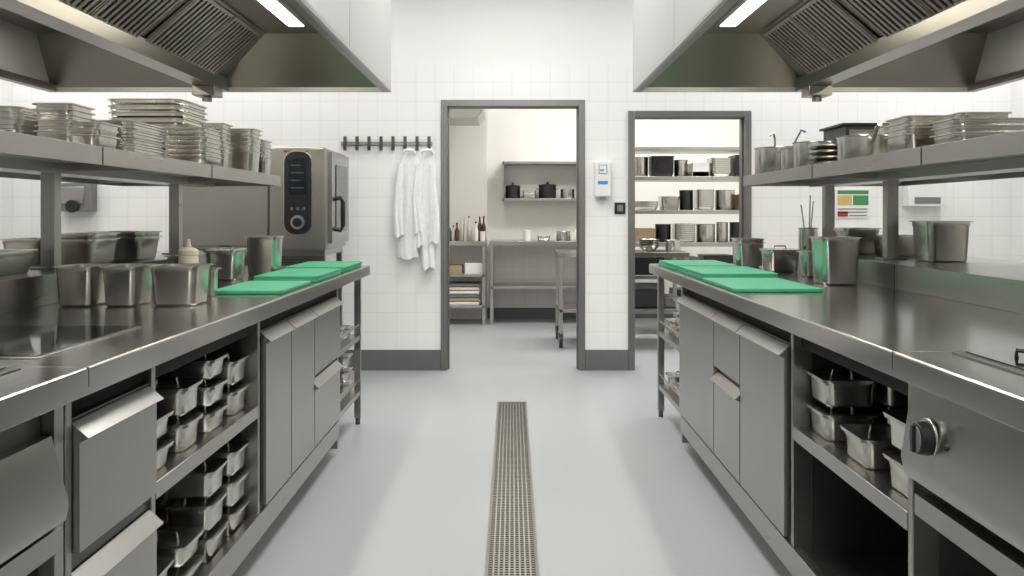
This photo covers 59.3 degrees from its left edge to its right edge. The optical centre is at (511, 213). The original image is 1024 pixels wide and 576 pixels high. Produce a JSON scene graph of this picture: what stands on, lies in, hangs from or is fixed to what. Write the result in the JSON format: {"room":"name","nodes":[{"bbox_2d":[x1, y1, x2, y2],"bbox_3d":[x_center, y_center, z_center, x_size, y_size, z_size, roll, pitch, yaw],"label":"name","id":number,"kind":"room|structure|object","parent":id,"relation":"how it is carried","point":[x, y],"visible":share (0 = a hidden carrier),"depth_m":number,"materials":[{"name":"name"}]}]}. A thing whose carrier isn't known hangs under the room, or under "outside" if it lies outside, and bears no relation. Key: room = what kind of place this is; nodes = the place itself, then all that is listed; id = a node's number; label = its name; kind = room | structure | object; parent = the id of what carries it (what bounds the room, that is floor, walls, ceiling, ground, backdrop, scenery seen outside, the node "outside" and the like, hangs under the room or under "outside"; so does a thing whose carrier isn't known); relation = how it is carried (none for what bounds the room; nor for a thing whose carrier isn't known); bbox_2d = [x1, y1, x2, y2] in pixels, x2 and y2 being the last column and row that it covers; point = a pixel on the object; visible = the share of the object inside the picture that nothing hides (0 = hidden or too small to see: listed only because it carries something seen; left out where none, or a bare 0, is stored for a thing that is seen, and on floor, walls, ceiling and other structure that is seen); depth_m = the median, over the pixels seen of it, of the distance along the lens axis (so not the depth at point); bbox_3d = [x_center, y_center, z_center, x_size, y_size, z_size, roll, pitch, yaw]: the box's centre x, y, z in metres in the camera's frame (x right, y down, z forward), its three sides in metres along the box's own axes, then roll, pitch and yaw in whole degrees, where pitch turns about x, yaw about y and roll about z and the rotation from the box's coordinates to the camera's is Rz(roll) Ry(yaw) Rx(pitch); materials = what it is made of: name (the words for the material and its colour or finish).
{"room":"commercial kitchen","nodes":[
{"label":"commercial kitchen","id":0,"kind":"room"},
{"bbox_2d":[0,79,12,248],"bbox_3d":[-3.950,-0.380,3.980,0.100,3.200,13.160,0,0,0],"label":"wall","id":1,"kind":"structure","parent":0,"point":[6,87],"depth_m":6.94,"materials":[{"name":"white tile"}]},
{"bbox_2d":[450,109,486,318],"bbox_3d":[-2.095,-0.380,10.500,3.610,3.200,0.120,0,0,0],"label":"wall","id":2,"kind":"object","parent":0,"point":[468,144],"depth_m":10.44,"materials":[{"name":"paint"}]},
{"bbox_2d":[13,0,1010,349],"bbox_3d":[0.000,-0.380,7.105,7.800,3.200,0.150,0,0,0],"label":"wall","id":3,"kind":"structure","parent":0,"point":[441,49],"depth_m":7.03,"materials":[{"name":"white tile"}]},
{"bbox_2d":[61,183,96,212],"bbox_3d":[-3.370,-0.125,6.944,0.260,0.230,0.169,0,0,0],"label":"dryer","id":4,"kind":"object","parent":3,"relation":"attached to","point":[75,197],"visible":0.74,"depth_m":6.90,"materials":[{"name":"grey plastic"}]},
{"bbox_2d":[341,136,432,150],"bbox_3d":[-0.978,-0.550,6.992,0.715,0.110,0.076,0,0,0],"label":"hook rail","id":5,"kind":"object","parent":3,"relation":"attached to","point":[344,143],"visible":0.97,"depth_m":7.00,"materials":[{"name":"silver metal"}]},
{"bbox_2d":[394,147,421,259],"bbox_3d":[-0.794,-0.082,6.946,0.234,0.867,0.103,0,0,0],"label":"coat","id":6,"kind":"object","parent":5,"relation":"hanging from","point":[407,204],"visible":1,"depth_m":6.92,"materials":[{"name":"fabric"}]},
{"bbox_2d":[417,147,439,269],"bbox_3d":[-0.650,-0.042,6.938,0.185,0.947,0.095,0,0,0],"label":"coat","id":7,"kind":"object","parent":5,"relation":"hanging from","point":[429,235],"visible":1,"depth_m":6.92,"materials":[{"name":"fabric"}]},
{"bbox_2d":[344,350,627,369],"bbox_3d":[0.000,1.140,7.023,7.800,0.160,0.014,0,0,0],"label":"baseboard","id":8,"kind":"structure","parent":3,"relation":"attached to","point":[370,359],"depth_m":7.02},
{"bbox_2d":[441,100,584,370],"bbox_3d":[0.007,0.165,7.105,1.125,2.110,0.186,0,0,0],"label":"door frame","id":9,"kind":"structure","parent":3,"relation":"in","point":[446,105],"depth_m":7.01,"materials":[{"name":"silver metal"}]},
{"bbox_2d":[594,161,610,199],"bbox_3d":[0.703,-0.260,6.988,0.125,0.300,0.084,0,0,0],"label":"soap dispenser","id":10,"kind":"object","parent":3,"relation":"attached to","point":[602,169],"visible":1,"depth_m":6.95,"materials":[{"name":"white plastic"}]},
{"bbox_2d":[614,202,624,213],"bbox_3d":[0.843,-0.045,7.021,0.085,0.090,0.018,0,0,0],"label":"light switch","id":11,"kind":"object","parent":3,"relation":"attached to","point":[619,207],"visible":1,"depth_m":7.02,"materials":[{"name":"black plastic"}]},
{"bbox_2d":[628,111,751,370],"bbox_3d":[1.387,0.207,7.105,0.961,2.025,0.186,0,0,0],"label":"door frame","id":12,"kind":"structure","parent":3,"relation":"in","point":[744,117],"depth_m":7.01,"materials":[{"name":"silver metal"}]},
{"bbox_2d":[836,190,869,217],"bbox_3d":[2.660,-0.080,7.025,0.260,0.220,0.010,0,0,0],"label":"poster","id":13,"kind":"object","parent":3,"relation":"attached to","point":[849,203],"visible":1,"depth_m":7.02,"materials":[{"name":"white paper"}]},
{"bbox_2d":[903,183,946,205],"bbox_3d":[3.200,-0.170,6.978,0.300,0.220,0.105,0,0,0],"label":"paper towel dispenser","id":14,"kind":"object","parent":3,"relation":"attached to","point":[927,194],"visible":0.78,"depth_m":6.93,"materials":[{"name":"white plastic"}]},
{"bbox_2d":[232,318,791,575],"bbox_3d":[0.000,1.270,3.980,8.000,0.100,13.360,0,0,0],"label":"floor","id":15,"kind":"structure","parent":0,"point":[405,490],"depth_m":4.15,"materials":[{"name":"grey plastic"}]},
{"bbox_2d":[0,130,369,575],"bbox_3d":[-1.849,0.507,2.930,2.041,1.425,4.660,0,0,0],"label":"kitchen counter","id":16,"kind":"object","parent":15,"relation":"on","point":[81,482],"depth_m":2.44,"materials":[{"name":"silver metal"}]},
{"bbox_2d":[0,106,37,135],"bbox_3d":[-1.848,-0.283,3.299,0.307,0.180,0.409,0,0,0],"label":"pans","id":17,"kind":"object","parent":16,"relation":"on","point":[17,119],"visible":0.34,"depth_m":3.13,"materials":[{"name":"silver metal"}]},
{"bbox_2d":[0,249,37,276],"bbox_3d":[-1.720,0.159,2.900,0.260,0.080,0.300,0,0,0],"label":"pan","id":18,"kind":"object","parent":16,"relation":"on","point":[12,261],"visible":1,"depth_m":2.92,"materials":[{"name":"silver metal"}]},
{"bbox_2d":[0,237,40,263],"bbox_3d":[-1.950,0.149,3.700,0.200,0.100,0.260,0,0,0],"label":"pan","id":19,"kind":"object","parent":16,"relation":"on","point":[26,242],"visible":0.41,"depth_m":3.58,"materials":[{"name":"silver metal"}]},
{"bbox_2d":[32,103,95,141],"bbox_3d":[-1.502,-0.278,3.027,0.147,0.170,0.185,0,0,0],"label":"pans","id":20,"kind":"object","parent":16,"relation":"on","point":[52,118],"visible":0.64,"depth_m":2.95,"materials":[{"name":"silver metal"}]},
{"bbox_2d":[0,326,141,374],"bbox_3d":[-1.210,0.296,1.542,0.520,0.007,1.685,0,0,0],"label":"cooktop","id":21,"kind":"object","parent":16,"relation":"in","point":[22,348],"depth_m":2.09,"materials":[{"name":"silver metal"}]},
{"bbox_2d":[51,264,113,306],"bbox_3d":[-1.410,0.234,2.970,0.140,0.130,0.190,0,0,0],"label":"pan","id":22,"kind":"object","parent":16,"relation":"on","point":[79,285],"visible":0.86,"depth_m":2.89,"materials":[{"name":"silver metal"}]},
{"bbox_2d":[61,232,120,264],"bbox_3d":[-1.720,0.138,3.620,0.200,0.122,0.260,0,0,0],"label":"pan","id":23,"kind":"object","parent":16,"relation":"on","point":[77,247],"visible":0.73,"depth_m":3.51,"materials":[{"name":"silver metal"}]},
{"bbox_2d":[64,121,121,148],"bbox_3d":[-1.361,-0.243,2.931,0.116,0.100,0.179,0,0,0],"label":"pans","id":24,"kind":"object","parent":16,"relation":"on","point":[102,134],"visible":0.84,"depth_m":2.86,"materials":[{"name":"silver metal"}]},
{"bbox_2d":[90,231,161,259],"bbox_3d":[-1.720,0.138,4.000,0.260,0.122,0.240,0,0,0],"label":"pan","id":25,"kind":"object","parent":16,"relation":"on","point":[132,245],"visible":0.57,"depth_m":3.90,"materials":[{"name":"silver metal"}]},
{"bbox_2d":[98,264,156,306],"bbox_3d":[-1.265,0.234,2.970,0.128,0.130,0.190,0,0,0],"label":"pan","id":26,"kind":"object","parent":16,"relation":"on","point":[125,285],"visible":0.96,"depth_m":2.89,"materials":[{"name":"silver metal"}]},
{"bbox_2d":[95,120,164,156],"bbox_3d":[-1.520,-0.268,3.449,0.281,0.150,0.339,0,0,0],"label":"pans","id":27,"kind":"object","parent":16,"relation":"on","point":[139,137],"visible":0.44,"depth_m":3.35,"materials":[{"name":"silver metal"}]},
{"bbox_2d":[108,98,207,154],"bbox_3d":[-1.700,-0.363,4.350,0.371,0.340,0.409,0,0,0],"label":"pans","id":28,"kind":"object","parent":16,"relation":"on","point":[160,112],"visible":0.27,"depth_m":4.16,"materials":[{"name":"silver metal"}]},
{"bbox_2d":[164,255,178,262],"bbox_3d":[-1.440,0.239,3.900,0.100,0.120,0.120,0,0,0],"label":"pan","id":29,"kind":"object","parent":16,"relation":"on","point":[170,258],"visible":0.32,"depth_m":3.85,"materials":[{"name":"silver metal"}]},
{"bbox_2d":[147,263,213,305],"bbox_3d":[-1.100,0.234,2.990,0.172,0.130,0.180,0,0,0],"label":"pan","id":30,"kind":"object","parent":16,"relation":"on","point":[174,284],"visible":1,"depth_m":2.92,"materials":[{"name":"silver metal"}]},
{"bbox_2d":[0,265,369,431],"bbox_3d":[-1.849,0.327,2.930,2.041,0.056,4.660,0,0,0],"label":"countertop","id":31,"kind":"structure","parent":16,"relation":"on","point":[42,385],"depth_m":2.29,"materials":[{"name":"silver metal"}]},
{"bbox_2d":[178,239,198,262],"bbox_3d":[-1.280,0.199,3.560,0.078,0.200,0.078,0,0,0],"label":"sauce bottle","id":32,"kind":"object","parent":16,"relation":"on","point":[188,254],"visible":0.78,"depth_m":3.53,"materials":[{"name":"beige plastic"}]},
{"bbox_2d":[162,127,223,165],"bbox_3d":[-1.410,-0.283,3.982,0.210,0.180,0.258,0,0,0],"label":"pans","id":33,"kind":"object","parent":16,"relation":"on","point":[194,144],"visible":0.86,"depth_m":3.87,"materials":[{"name":"silver metal"}]},
{"bbox_2d":[155,440,248,575],"bbox_3d":[-1.145,0.904,2.655,0.507,0.299,0.850,0,0,0],"label":"pans","id":34,"kind":"object","parent":16,"relation":"in","point":[205,506],"visible":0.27,"depth_m":2.71,"materials":[{"name":"silver metal"}]},
{"bbox_2d":[155,352,248,469],"bbox_3d":[-1.145,0.539,2.655,0.507,0.239,0.850,0,0,0],"label":"pans","id":35,"kind":"object","parent":16,"relation":"in","point":[197,394],"visible":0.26,"depth_m":2.70,"materials":[{"name":"silver metal"}]},
{"bbox_2d":[155,405,258,575],"bbox_3d":[-1.236,0.864,2.652,0.728,0.412,0.891,0,0,0],"label":"shelf","id":36,"kind":"object","parent":16,"relation":"attached to","point":[243,425],"depth_m":2.82,"materials":[{"name":"silver metal"}]},
{"bbox_2d":[207,268,221,295],"bbox_3d":[-1.105,0.249,3.300,0.060,0.100,0.080,0,0,0],"label":"pan","id":37,"kind":"object","parent":16,"relation":"on","point":[213,272],"visible":0.59,"depth_m":3.28,"materials":[{"name":"silver metal"}]},
{"bbox_2d":[199,123,234,167],"bbox_3d":[-1.401,-0.309,4.281,0.130,0.232,0.170,0,0,0],"label":"pans","id":38,"kind":"object","parent":16,"relation":"on","point":[225,128],"visible":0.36,"depth_m":4.24,"materials":[{"name":"silver metal"}]},
{"bbox_2d":[202,246,247,279],"bbox_3d":[-1.310,0.222,4.120,0.165,0.154,0.180,0,0,0],"label":"pan","id":39,"kind":"object","parent":16,"relation":"on","point":[231,261],"visible":0.88,"depth_m":4.05,"materials":[{"name":"silver metal"}]},
{"bbox_2d":[231,128,262,171],"bbox_3d":[-1.351,-0.308,4.522,0.169,0.230,0.166,0,0,0],"label":"pans","id":40,"kind":"object","parent":16,"relation":"on","point":[246,141],"visible":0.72,"depth_m":4.45,"materials":[{"name":"silver metal"}]},
{"bbox_2d":[217,281,310,293],"bbox_3d":[-0.995,0.292,3.610,0.270,0.012,0.500,0,0,0],"label":"cutting board","id":41,"kind":"object","parent":16,"relation":"on","point":[248,287],"visible":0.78,"depth_m":3.51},
{"bbox_2d":[244,236,284,274],"bbox_3d":[-1.225,0.204,4.460,0.170,0.190,0.180,0,0,0],"label":"pan","id":42,"kind":"object","parent":16,"relation":"on","point":[264,253],"visible":0.86,"depth_m":4.39,"materials":[{"name":"silver metal"}]},
{"bbox_2d":[258,140,272,173],"bbox_3d":[-1.340,-0.288,4.738,0.141,0.190,0.145,0,0,0],"label":"pans","id":43,"kind":"object","parent":16,"relation":"on","point":[264,159],"visible":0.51,"depth_m":4.69,"materials":[{"name":"silver metal"}]},
{"bbox_2d":[254,268,340,281],"bbox_3d":[-0.997,0.286,4.238,0.281,0.026,0.571,0,0,0],"label":"cutting boards","id":44,"kind":"object","parent":16,"relation":"on","point":[287,274],"visible":0.94,"depth_m":4.06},
{"bbox_2d":[285,261,361,271],"bbox_3d":[-1.019,0.286,4.906,0.313,0.026,0.563,0,0,0],"label":"cutting boards","id":45,"kind":"object","parent":16,"relation":"on","point":[344,265],"visible":0.81,"depth_m":4.86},
{"bbox_2d":[338,353,352,401],"bbox_3d":[-1.095,0.899,4.880,0.377,0.239,0.580,0,0,0],"label":"pans","id":46,"kind":"object","parent":16,"relation":"in","point":[344,359],"visible":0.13,"depth_m":5.02,"materials":[{"name":"silver metal"}]},
{"bbox_2d":[340,324,352,342],"bbox_3d":[-1.095,0.619,4.880,0.376,0.159,0.580,0,0,0],"label":"pans","id":47,"kind":"object","parent":16,"relation":"in","point":[344,329],"visible":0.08,"depth_m":5.02,"materials":[{"name":"silver metal"}]},
{"bbox_2d":[183,146,348,324],"bbox_3d":[-1.677,0.350,6.336,1.086,1.740,0.768,0,0,0],"label":"oven","id":48,"kind":"object","parent":15,"relation":"on","point":[310,206],"visible":0.56,"depth_m":6.03,"materials":[{"name":"silver metal"}]},
{"bbox_2d":[450,240,486,324],"bbox_3d":[-0.767,0.760,10.135,0.965,0.920,0.570,0,0,0],"label":"shelving unit","id":49,"kind":"object","parent":15,"relation":"on","point":[483,303],"visible":0.46,"depth_m":9.86,"materials":[{"name":"grey"}]},
{"bbox_2d":[450,262,481,304],"bbox_3d":[-0.535,0.769,10.075,0.430,0.460,0.350,0,0,0],"label":"boxes","id":50,"kind":"object","parent":49,"relation":"on","point":[461,292],"visible":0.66,"depth_m":9.90,"materials":[{"name":"cardboard"}]},
{"bbox_2d":[450,215,485,240],"bbox_3d":[-0.527,0.155,10.129,0.466,0.287,0.207,0,0,0],"label":"sauce bottles","id":51,"kind":"object","parent":49,"relation":"on","point":[464,233],"visible":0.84,"depth_m":10.11,"materials":[{"name":"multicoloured glass"}]},
{"bbox_2d":[485,402,538,575],"bbox_3d":[0.000,1.216,3.260,0.184,0.007,5.120,0,0,0],"label":"floor drain grate","id":52,"kind":"object","parent":15,"relation":"on","point":[511,550],"visible":1,"depth_m":3.79,"materials":[{"name":"silver metal"}]},
{"bbox_2d":[489,240,575,324],"bbox_3d":[0.450,0.760,10.220,1.400,0.920,0.600,0,0,0],"label":"table","id":53,"kind":"object","parent":15,"relation":"on","point":[492,243],"visible":0.47,"depth_m":9.93,"materials":[{"name":"grey"}]},
{"bbox_2d":[522,230,531,240],"bbox_3d":[0.170,0.239,10.150,0.106,0.120,0.106,0,0,0],"label":"plastic tub","id":54,"kind":"object","parent":53,"relation":"on","point":[526,233],"visible":1,"depth_m":10.11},
{"bbox_2d":[537,230,574,240],"bbox_3d":[0.574,0.227,10.190,0.633,0.145,0.247,0,0,12],"label":"pots","id":55,"kind":"object","parent":53,"relation":"on","point":[560,235],"visible":0.67,"depth_m":10.10,"materials":[{"name":"grey"}]},
{"bbox_2d":[555,250,689,347],"bbox_3d":[1.020,0.785,8.505,1.200,0.870,0.720,0,0,0],"label":"steel table","id":56,"kind":"object","parent":15,"relation":"on","point":[560,307],"visible":0.58,"depth_m":8.21,"materials":[{"name":"grey"}]},
{"bbox_2d":[635,289,679,306],"bbox_3d":[1.260,0.794,8.530,0.620,0.149,0.340,0,0,0],"label":"crates","id":57,"kind":"object","parent":56,"relation":"on","point":[643,297],"visible":0.37,"depth_m":8.36,"materials":[{"name":"grey"}]},
{"bbox_2d":[638,239,683,250],"bbox_3d":[1.212,0.294,8.577,0.824,0.110,0.306,0,0,0],"label":"bowls","id":58,"kind":"object","parent":56,"relation":"on","point":[644,244],"visible":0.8,"depth_m":8.46,"materials":[{"name":"silver metal"}]},
{"bbox_2d":[635,147,738,313],"bbox_3d":[1.815,0.255,9.350,1.270,1.930,0.500,0,0,0],"label":"shelving unit","id":59,"kind":"object","parent":15,"relation":"on","point":[638,150],"visible":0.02,"depth_m":9.10,"materials":[{"name":"silver metal"}]},
{"bbox_2d":[635,282,680,296],"bbox_3d":[1.775,0.844,9.300,1.050,0.250,0.300,0,0,0],"label":"crates","id":60,"kind":"object","parent":59,"relation":"on","point":[638,285],"visible":0.07,"depth_m":9.15,"materials":[{"name":"grey plastic"}]},
{"bbox_2d":[635,254,732,274],"bbox_3d":[1.750,0.519,9.300,1.000,0.200,0.300,0,0,0],"label":"bins","id":61,"kind":"object","parent":59,"relation":"on","point":[641,263],"visible":0.21,"depth_m":9.15,"materials":[{"name":"black plastic"}]},
{"bbox_2d":[635,155,738,175],"bbox_3d":[1.810,-0.491,9.300,1.161,0.220,0.300,0,0,0],"label":"cookware","id":62,"kind":"object","parent":59,"relation":"on","point":[658,165],"visible":0.95,"depth_m":9.17,"materials":[{"name":"silver metal"}]},
{"bbox_2d":[635,189,738,209],"bbox_3d":[1.810,-0.146,9.300,1.180,0.210,0.300,0,0,0],"label":"pots","id":63,"kind":"object","parent":59,"relation":"on","point":[703,199],"visible":0.93,"depth_m":9.20,"materials":[{"name":"silver metal"}]},
{"bbox_2d":[635,222,738,241],"bbox_3d":[1.828,0.186,9.300,1.136,0.205,0.300,0,0,0],"label":"pots","id":64,"kind":"object","parent":59,"relation":"on","point":[684,232],"visible":0.93,"depth_m":9.22,"materials":[{"name":"metal"}]},
{"bbox_2d":[649,130,1023,575],"bbox_3d":[1.839,0.507,3.025,2.061,1.425,4.850,0,0,0],"label":"kitchen counter","id":65,"kind":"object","parent":15,"relation":"on","point":[948,337],"depth_m":2.80,"materials":[{"name":"silver metal"}]},
{"bbox_2d":[665,298,678,339],"bbox_3d":[1.095,0.579,5.040,0.378,0.239,0.619,0,0,0],"label":"pans","id":66,"kind":"object","parent":65,"relation":"in","point":[673,323],"visible":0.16,"depth_m":5.08,"materials":[{"name":"silver metal"}]},
{"bbox_2d":[665,371,678,396],"bbox_3d":[1.095,0.969,5.040,0.377,0.099,0.619,0,0,0],"label":"pans","id":67,"kind":"object","parent":65,"relation":"in","point":[673,377],"visible":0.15,"depth_m":5.20,"materials":[{"name":"silver metal"}]},
{"bbox_2d":[659,260,737,269],"bbox_3d":[1.034,0.286,5.059,0.335,0.026,0.565,0,0,0],"label":"cutting boards","id":68,"kind":"object","parent":65,"relation":"on","point":[672,264],"visible":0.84,"depth_m":4.96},
{"bbox_2d":[679,266,777,278],"bbox_3d":[1.045,0.286,4.410,0.354,0.026,0.584,0,0,0],"label":"cutting boards","id":69,"kind":"object","parent":65,"relation":"on","point":[700,272],"visible":0.91,"depth_m":4.27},
{"bbox_2d":[730,238,765,267],"bbox_3d":[1.330,0.218,5.080,0.170,0.162,0.180,0,0,0],"label":"pan","id":70,"kind":"object","parent":65,"relation":"on","point":[746,252],"visible":0.96,"depth_m":5.01,"materials":[{"name":"silver metal"}]},
{"bbox_2d":[702,278,822,291],"bbox_3d":[1.022,0.292,3.742,0.340,0.012,0.600,0,0,0],"label":"cutting board","id":71,"kind":"object","parent":65,"relation":"on","point":[733,284],"visible":1,"depth_m":3.60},
{"bbox_2d":[754,130,805,173],"bbox_3d":[1.395,-0.315,4.680,0.266,0.244,0.266,0,0,-37],"label":"stockpot","id":72,"kind":"object","parent":65,"relation":"on","point":[767,159],"visible":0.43,"depth_m":4.60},
{"bbox_2d":[759,245,801,271],"bbox_3d":[1.405,0.232,4.720,0.180,0.134,0.200,0,0,0],"label":"pan","id":73,"kind":"object","parent":65,"relation":"on","point":[774,259],"visible":0.94,"depth_m":4.64,"materials":[{"name":"silver metal"}]},
{"bbox_2d":[779,147,792,169],"bbox_3d":[1.410,-0.256,4.380,0.212,0.125,0.212,0,0,0],"label":"stockpot","id":74,"kind":"object","parent":65,"relation":"on","point":[786,154],"depth_m":4.33,"materials":[{"name":"silver metal"}]},
{"bbox_2d":[796,251,812,276],"bbox_3d":[1.430,0.239,4.300,0.110,0.120,0.130,0,0,0],"label":"pan","id":75,"kind":"object","parent":65,"relation":"on","point":[806,263],"visible":0.46,"depth_m":4.25,"materials":[{"name":"silver metal"}]},
{"bbox_2d":[798,195,817,250],"bbox_3d":[1.600,0.049,4.860,0.112,0.299,0.112,0,0,0],"label":"utensil holder","id":76,"kind":"object","parent":65,"relation":"on","point":[805,244],"visible":0.79,"depth_m":4.83,"materials":[{"name":"silver metal"}]},
{"bbox_2d":[792,141,833,167],"bbox_3d":[1.380,-0.261,4.130,0.182,0.135,0.182,0,0,0],"label":"stockpot","id":77,"kind":"object","parent":65,"relation":"on","point":[800,149],"visible":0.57,"depth_m":4.08,"materials":[{"name":"silver metal"}]},
{"bbox_2d":[807,144,836,164],"bbox_3d":[1.370,-0.245,3.880,0.190,0.103,0.190,0,0,0],"label":"bowls","id":78,"kind":"object","parent":65,"relation":"on","point":[820,153],"visible":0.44,"depth_m":3.82,"materials":[{"name":"silver metal"}]},
{"bbox_2d":[808,236,862,284],"bbox_3d":[1.385,0.199,3.860,0.180,0.200,0.200,0,0,0],"label":"pan","id":79,"kind":"object","parent":65,"relation":"on","point":[834,258],"visible":1,"depth_m":3.78,"materials":[{"name":"silver metal"}]},
{"bbox_2d":[649,264,1023,431],"bbox_3d":[1.849,0.327,3.025,2.041,0.056,4.850,0,0,0],"label":"countertop","id":80,"kind":"structure","parent":65,"relation":"on","point":[909,337],"depth_m":2.37,"materials":[{"name":"silver metal"}]},
{"bbox_2d":[793,426,907,575],"bbox_3d":[1.236,0.864,2.393,0.728,0.412,0.811,0,0,0],"label":"shelf","id":81,"kind":"object","parent":65,"relation":"attached to","point":[849,519],"depth_m":2.80,"materials":[{"name":"silver metal"}]},
{"bbox_2d":[819,123,883,143],"bbox_3d":[1.780,-0.320,4.580,0.320,0.254,0.340,0,0,0],"label":"storage bin","id":82,"kind":"object","parent":65,"relation":"on","point":[842,129],"visible":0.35,"depth_m":4.42,"materials":[{"name":"plastic"}]},
{"bbox_2d":[831,227,881,253],"bbox_3d":[1.720,0.134,4.500,0.200,0.130,0.200,0,0,0],"label":"pan","id":83,"kind":"object","parent":65,"relation":"on","point":[866,245],"visible":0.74,"depth_m":4.42,"materials":[{"name":"silver metal"}]},
{"bbox_2d":[806,369,907,497],"bbox_3d":[1.150,0.539,2.390,0.507,0.239,0.760,0,0,0],"label":"pans","id":84,"kind":"object","parent":65,"relation":"in","point":[873,432],"visible":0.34,"depth_m":2.59,"materials":[{"name":"silver metal"}]},
{"bbox_2d":[836,122,888,160],"bbox_3d":[1.400,-0.265,3.482,0.212,0.143,0.408,0,0,0],"label":"saucepan","id":85,"kind":"object","parent":65,"relation":"on","point":[848,146],"visible":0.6,"depth_m":3.49,"materials":[{"name":"silver metal"}]},
{"bbox_2d":[874,116,901,134],"bbox_3d":[1.620,-0.299,3.720,0.232,0.212,0.232,0,0,0],"label":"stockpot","id":86,"kind":"object","parent":65,"relation":"on","point":[882,129],"visible":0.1,"depth_m":3.68,"materials":[{"name":"silver metal"}]},
{"bbox_2d":[870,234,914,256],"bbox_3d":[1.820,0.149,4.250,0.200,0.100,0.200,0,0,0],"label":"pan","id":87,"kind":"object","parent":65,"relation":"on","point":[906,241],"visible":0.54,"depth_m":4.17,"materials":[{"name":"silver metal"}]},
{"bbox_2d":[884,115,954,151],"bbox_3d":[1.416,-0.263,3.138,0.173,0.140,0.207,0,0,0],"label":"pans","id":88,"kind":"object","parent":65,"relation":"on","point":[910,131],"visible":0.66,"depth_m":3.05,"materials":[{"name":"silver metal"}]},
{"bbox_2d":[909,221,973,261],"bbox_3d":[1.800,0.114,3.780,0.200,0.170,0.200,0,0,0],"label":"pan","id":89,"kind":"object","parent":65,"relation":"on","point":[934,241],"visible":1,"depth_m":3.70,"materials":[{"name":"silver metal"}]},
{"bbox_2d":[928,118,1023,144],"bbox_3d":[1.495,-0.245,2.870,0.261,0.104,0.209,0,0,0],"label":"pans","id":90,"kind":"object","parent":65,"relation":"on","point":[953,129],"visible":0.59,"depth_m":2.79,"materials":[{"name":"silver metal"}]},
{"bbox_2d":[948,112,1011,117],"bbox_3d":[1.721,-0.281,3.401,0.207,0.176,0.310,0,0,0],"label":"pans","id":91,"kind":"object","parent":65,"relation":"on","point":[959,114],"visible":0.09,"depth_m":3.26,"materials":[{"name":"silver metal"}]},
{"bbox_2d":[952,348,1023,374],"bbox_3d":[1.210,0.286,1.323,0.520,0.027,1.245,0,0,0],"label":"cooktop","id":92,"kind":"object","parent":65,"relation":"in","point":[1011,362],"depth_m":1.83,"materials":[{"name":"silver metal"}]},
{"bbox_2d":[487,109,738,307],"bbox_3d":[0.000,-0.380,10.610,7.800,3.200,0.100,0,0,0],"label":"wall","id":93,"kind":"structure","parent":0,"point":[512,134],"depth_m":10.56,"materials":[{"name":"paint"}]},
{"bbox_2d":[502,161,575,200],"bbox_3d":[0.420,-0.375,10.410,1.060,0.450,0.300,0,0,0],"label":"wall shelf","id":94,"kind":"object","parent":93,"relation":"attached to","point":[503,162],"visible":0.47,"depth_m":10.26,"materials":[{"name":"silver metal"}]},
{"bbox_2d":[505,183,520,197],"bbox_3d":[0.010,-0.272,10.400,0.182,0.182,0.182,0,0,0],"label":"cooking pot","id":95,"kind":"object","parent":94,"relation":"on","point":[512,191],"visible":0.96,"depth_m":10.33,"materials":[{"name":"grey"}]},
{"bbox_2d":[522,190,536,197],"bbox_3d":[0.200,-0.226,10.400,0.169,0.090,0.209,0,0,0],"label":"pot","id":96,"kind":"object","parent":94,"relation":"on","point":[526,193],"visible":0.99,"depth_m":10.31,"materials":[{"name":"silver metal"}]},
{"bbox_2d":[538,182,556,197],"bbox_3d":[0.410,-0.277,10.400,0.248,0.192,0.210,0,0,38],"label":"cooking pot","id":97,"kind":"object","parent":94,"relation":"on","point":[547,190],"visible":0.98,"depth_m":10.32,"materials":[{"name":"grey"}]},
{"bbox_2d":[560,189,574,197],"bbox_3d":[0.640,-0.234,10.400,0.172,0.105,0.172,0,0,0],"label":"cooking pot","id":98,"kind":"object","parent":94,"relation":"on","point":[564,193],"visible":0.91,"depth_m":10.33,"materials":[{"name":"silver metal"}]},
{"bbox_2d":[487,308,672,317],"bbox_3d":[1.805,1.160,10.553,4.190,0.120,0.014,0,0,0],"label":"baseboard","id":99,"kind":"structure","parent":93,"relation":"attached to","point":[498,312],"depth_m":10.54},
{"bbox_2d":[1011,79,1023,261],"bbox_3d":[3.950,-0.380,3.980,0.100,3.200,13.160,0,0,0],"label":"wall","id":100,"kind":"structure","parent":0,"point":[1017,87],"depth_m":6.94,"materials":[{"name":"white tile"}]},
{"bbox_3d":[0.000,-2.030,3.980,8.000,0.100,13.360,0,0,0],"label":"ceiling","id":101,"kind":"structure","parent":0,"visible":0},
{"bbox_2d":[0,0,391,101],"bbox_3d":[-1.869,-1.334,3.235,2.192,1.288,5.070,0,0,0],"label":"extractor hood","id":102,"kind":"object","parent":101,"relation":"attached to","point":[207,49],"visible":1,"depth_m":5.24,"materials":[{"name":"grey"}]},
{"bbox_2d":[192,85,222,101],"bbox_3d":[-1.870,-0.735,5.525,0.140,0.090,0.150,0,0,0],"label":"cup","id":103,"kind":"object","parent":102,"relation":"on","point":[206,92],"depth_m":5.45,"materials":[{"name":"silver metal"}]},
{"bbox_2d":[450,109,484,125],"bbox_3d":[-0.800,-1.480,9.600,1.000,1.000,0.800,0,0,0],"label":"ventilation duct","id":104,"kind":"object","parent":101,"relation":"attached to","point":[458,117],"visible":0.14,"depth_m":9.24,"materials":[{"name":"silver metal"}]},
{"bbox_2d":[632,0,1023,101],"bbox_3d":[1.869,-1.334,3.235,2.192,1.288,5.070,0,0,0],"label":"extractor hood","id":105,"kind":"object","parent":101,"relation":"attached to","point":[816,49],"visible":1,"depth_m":5.25,"materials":[{"name":"grey"}]},
{"bbox_2d":[801,85,831,101],"bbox_3d":[1.870,-0.735,5.525,0.140,0.090,0.150,0,0,0],"label":"cup","id":106,"kind":"object","parent":105,"relation":"on","point":[816,92],"depth_m":5.45,"materials":[{"name":"silver metal"}]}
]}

